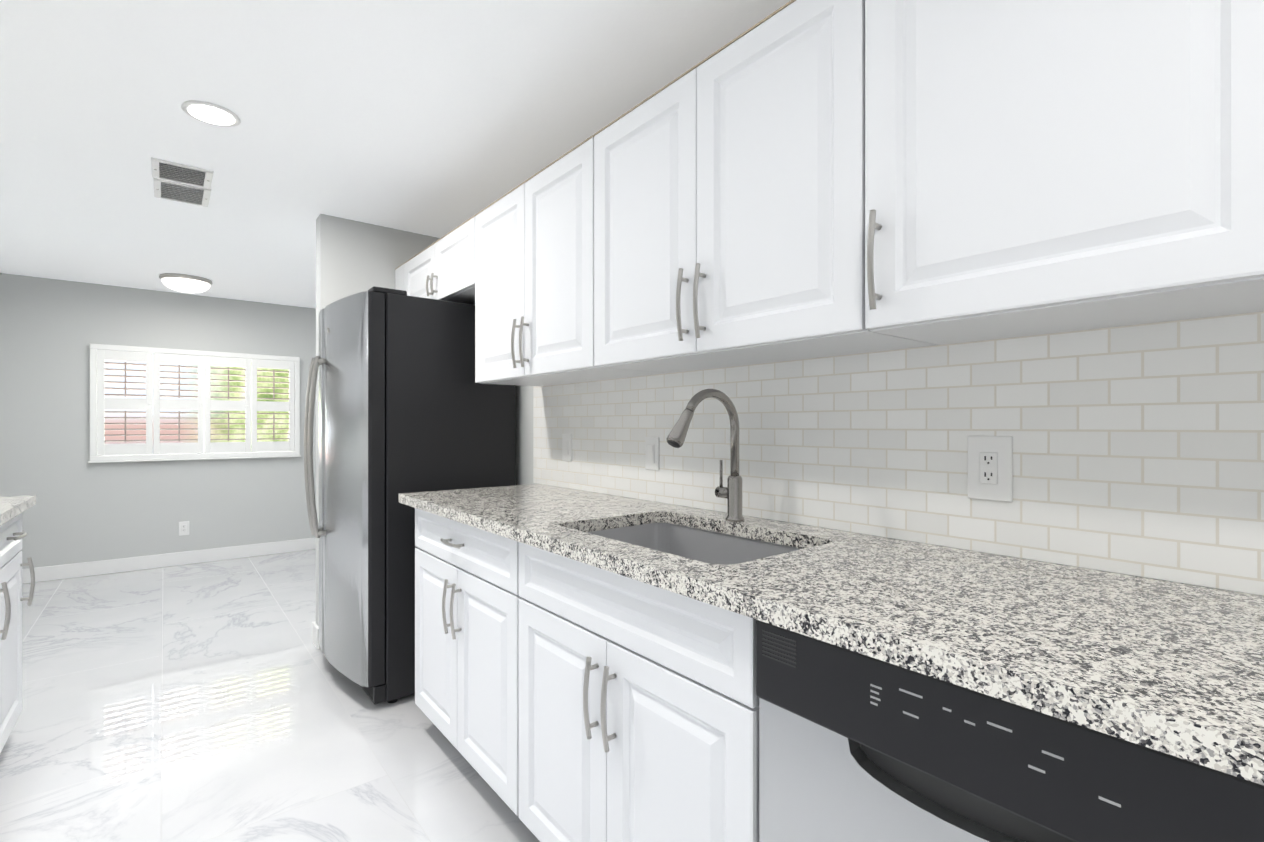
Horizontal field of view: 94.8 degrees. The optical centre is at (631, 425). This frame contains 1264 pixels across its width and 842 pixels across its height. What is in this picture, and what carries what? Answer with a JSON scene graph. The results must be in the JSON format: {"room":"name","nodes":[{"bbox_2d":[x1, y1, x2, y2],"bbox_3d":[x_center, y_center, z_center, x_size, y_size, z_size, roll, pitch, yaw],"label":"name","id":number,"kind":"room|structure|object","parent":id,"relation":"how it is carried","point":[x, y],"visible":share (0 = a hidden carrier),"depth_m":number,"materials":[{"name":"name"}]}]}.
{"room":"kitchen","nodes":[
{"label":"kitchen","id":0,"kind":"room"},
{"bbox_2d":[0,273,315,568],"bbox_3d":[-3.345,0.032,5.450,3.800,2.320,0.120,0,0,-39],"label":"wall","id":1,"kind":"structure","parent":0,"point":[82,509],"depth_m":4.71,"materials":[{"name":"grey paint"}]},
{"bbox_2d":[22,537,315,583],"bbox_3d":[-3.340,1.135,5.364,3.700,0.112,0.019,0,0,-39],"label":"baseboard","id":2,"kind":"structure","parent":1,"relation":"attached to","point":[68,571],"depth_m":4.87,"materials":[{"name":"white wood"}]},
{"bbox_2d":[179,521,188,535],"bbox_3d":[-3.834,0.881,4.973,0.072,0.118,0.009,0,0,-39],"label":"outlet","id":3,"kind":"object","parent":1,"relation":"attached to","point":[184,528],"visible":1,"depth_m":4.97,"materials":[{"name":"white plastic"}]},
{"bbox_2d":[88,344,300,462],"bbox_3d":[-3.740,-0.175,5.077,1.476,0.942,0.135,0,0,-39],"label":"window","id":4,"kind":"structure","parent":1,"relation":"in","point":[94,457],"depth_m":4.93,"materials":[{"name":"white wood"}]},
{"bbox_2d":[97,350,293,455],"bbox_3d":[-3.711,-0.181,5.041,1.368,0.842,0.070,0,0,-39],"label":"window shutters","id":5,"kind":"object","parent":4,"relation":"attached to","point":[152,404],"visible":1,"depth_m":5.00,"materials":[{"name":"white wood"}]},
{"bbox_2d":[0,549,539,841],"bbox_3d":[-0.639,1.220,2.011,4.100,0.060,9.030,0,0,-39],"label":"floor","id":6,"kind":"structure","parent":0,"point":[221,701],"depth_m":2.25,"materials":[{"name":"tile"}]},
{"bbox_2d":[0,524,3,752],"bbox_3d":[-2.170,0.748,1.498,0.662,0.884,0.410,0,0,-39],"label":"base cabinet","id":7,"kind":"object","parent":6,"relation":"on","point":[2,526],"depth_m":1.94,"materials":[{"name":"white wood"}]},
{"bbox_2d":[0,495,35,525],"bbox_3d":[-1.120,0.287,0.219,0.698,0.035,4.680,0,0,-39],"label":"countertop","id":8,"kind":"structure","parent":7,"relation":"on","point":[11,507],"depth_m":2.01,"materials":[{"name":"stone"}]},
{"bbox_2d":[4,513,27,744],"bbox_3d":[-2.440,0.748,1.833,0.662,0.884,0.450,0,0,-39],"label":"base cabinet","id":9,"kind":"object","parent":6,"relation":"on","point":[12,534],"depth_m":2.08,"materials":[{"name":"white wood"}]},
{"bbox_2d":[304,286,515,704],"bbox_3d":[-1.158,0.304,2.910,0.821,1.772,0.880,0,0,-39],"label":"refrigerator","id":10,"kind":"object","parent":6,"relation":"on","point":[407,404],"visible":0.83,"depth_m":2.52,"materials":[{"name":"black"}]},
{"bbox_2d":[415,508,521,815],"bbox_3d":[-0.366,0.748,2.117,0.638,0.884,0.848,0,0,-39],"label":"base cabinet","id":11,"kind":"object","parent":6,"relation":"on","point":[467,596],"visible":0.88,"depth_m":1.85,"materials":[{"name":"white wood"}]},
{"bbox_2d":[519,542,758,841],"bbox_3d":[0.161,0.748,1.462,0.638,0.884,0.826,0,0,-39],"label":"base cabinet","id":12,"kind":"object","parent":6,"relation":"on","point":[638,711],"visible":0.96,"depth_m":1.23,"materials":[{"name":"white wood"}]},
{"bbox_2d":[399,484,1263,784],"bbox_3d":[0.331,0.399,1.246,0.630,0.259,3.220,0,0,-39],"label":"countertop","id":13,"kind":"structure","parent":12,"relation":"on","point":[1171,668],"depth_m":0.87,"materials":[{"name":"stone"}]},
{"bbox_2d":[667,389,744,521],"bbox_3d":[0.193,0.084,1.594,0.280,0.370,0.089,0,0,-39],"label":"faucet","id":14,"kind":"object","parent":13,"relation":"on","point":[731,492],"visible":1,"depth_m":1.63,"materials":[{"name":"silver metal"}]},
{"bbox_2d":[756,620,1263,841],"bbox_3d":[0.618,0.753,0.912,0.598,0.872,0.596,0,0,-39],"label":"dishwasher","id":15,"kind":"object","parent":6,"relation":"on","point":[855,746],"visible":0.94,"depth_m":0.73,"materials":[{"name":"silver"}]},
{"bbox_2d":[316,213,439,626],"bbox_3d":[-0.894,0.031,3.791,2.065,2.320,0.120,0,0,-39],"label":"wall","id":16,"kind":"structure","parent":0,"point":[353,257],"depth_m":3.19,"materials":[{"name":"grey paint"}]},
{"bbox_2d":[312,621,318,648],"bbox_3d":[-0.981,1.135,3.805,1.981,0.112,0.020,0,0,-39],"label":"baseboard","id":17,"kind":"structure","parent":16,"relation":"attached to","point":[315,629],"depth_m":3.12,"materials":[{"name":"white"}]},
{"bbox_2d":[0,0,790,307],"bbox_3d":[-0.639,-1.160,2.012,4.100,0.060,9.030,0,0,-39],"label":"ceiling","id":18,"kind":"structure","parent":0,"point":[438,118],"depth_m":2.09,"materials":[{"name":"white paint"}]},
{"bbox_2d":[153,178,210,207],"bbox_3d":[-2.178,-1.124,2.815,0.215,0.011,0.275,0,0,-39],"label":"ceiling vent","id":19,"kind":"object","parent":18,"relation":"in","point":[180,192],"visible":0.98,"depth_m":2.81,"materials":[{"name":"white plastic"}]},
{"bbox_2d":[151,157,213,188],"bbox_3d":[-2.013,-1.124,2.601,0.215,0.011,0.235,0,0,-39],"label":"ceiling vent","id":20,"kind":"object","parent":18,"relation":"in","point":[166,170],"visible":1,"depth_m":2.59,"materials":[{"name":"white plastic"}]},
{"bbox_2d":[159,273,212,292],"bbox_3d":[-3.429,-1.077,4.471,0.330,0.104,0.330,0,0,-39],"label":"flush ceiling light","id":21,"kind":"object","parent":18,"relation":"attached to","point":[185,283],"visible":1,"depth_m":4.38,"materials":[{"name":"white glass"}]},
{"bbox_2d":[181,100,240,126],"bbox_3d":[-1.522,-1.125,2.104,0.176,0.008,0.176,0,0,-39],"label":"recessed light","id":22,"kind":"object","parent":18,"relation":"in","point":[213,114],"visible":1,"depth_m":2.09,"materials":[{"name":"white plastic"}]},
{"bbox_2d":[516,385,1263,595],"bbox_3d":[0.786,0.030,1.279,0.100,2.320,5.900,0,0,-39],"label":"wall","id":23,"kind":"structure","parent":0,"point":[524,435],"depth_m":2.81,"materials":[{"name":"grey paint"}]},
{"bbox_2d":[395,215,474,304],"bbox_3d":[-0.902,-0.752,3.001,0.364,0.294,1.095,0,0,-39],"label":"upper cabinet","id":24,"kind":"object","parent":23,"relation":"attached to","point":[442,268],"visible":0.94,"depth_m":2.76,"materials":[{"name":"white wood"}]},
{"bbox_2d":[475,135,665,385],"bbox_3d":[-0.282,-0.539,2.229,0.368,0.719,0.876,0,0,-39],"label":"upper cabinet","id":25,"kind":"object","parent":23,"relation":"attached to","point":[534,279],"visible":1,"depth_m":2.06,"materials":[{"name":"white wood"}]},
{"bbox_2d":[594,0,937,372],"bbox_3d":[0.273,-0.540,1.540,0.368,0.719,0.886,0,0,-39],"label":"upper cabinet","id":26,"kind":"object","parent":23,"relation":"attached to","point":[729,204],"visible":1,"depth_m":1.34,"materials":[{"name":"white wood"}]},
{"bbox_2d":[533,311,1263,594],"bbox_3d":[0.690,0.035,1.310,0.008,0.470,3.670,0,0,-39],"label":"tile backsplash","id":27,"kind":"structure","parent":23,"relation":"attached to","point":[1138,449],"depth_m":1.22,"materials":[{"name":"white tile"}]},
{"bbox_2d":[562,434,571,461],"bbox_3d":[-0.282,0.095,2.499,0.014,0.118,0.072,0,0,-39],"label":"light switch","id":28,"kind":"object","parent":27,"relation":"attached to","point":[566,447],"visible":1,"depth_m":2.49,"materials":[{"name":"white plastic"}]},
{"bbox_2d":[645,437,658,470],"bbox_3d":[0.069,0.100,2.063,0.014,0.118,0.072,0,0,-39],"label":"light switch","id":29,"kind":"object","parent":27,"relation":"attached to","point":[651,453],"visible":1,"depth_m":2.06,"materials":[{"name":"white plastic"}]},
{"bbox_2d":[968,436,1012,501],"bbox_3d":[0.750,0.090,1.221,0.009,0.135,0.085,0,0,-39],"label":"outlet","id":30,"kind":"object","parent":27,"relation":"attached to","point":[990,467],"visible":1,"depth_m":1.22,"materials":[{"name":"white plastic"}]},
{"bbox_2d":[865,0,1263,344],"bbox_3d":[0.724,-0.540,0.979,0.368,0.719,0.546,0,0,-39],"label":"upper cabinet","id":31,"kind":"object","parent":23,"relation":"attached to","point":[1036,167],"visible":1,"depth_m":0.87,"materials":[{"name":"white wood"}]},
{"label":"outside","id":32,"kind":"structure","parent":0,"visible":0},
{"bbox_2d":[105,360,288,443],"bbox_3d":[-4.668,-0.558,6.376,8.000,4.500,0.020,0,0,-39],"label":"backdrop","id":33,"kind":"structure","parent":32,"point":[136,392],"depth_m":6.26,"materials":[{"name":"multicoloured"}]}
]}

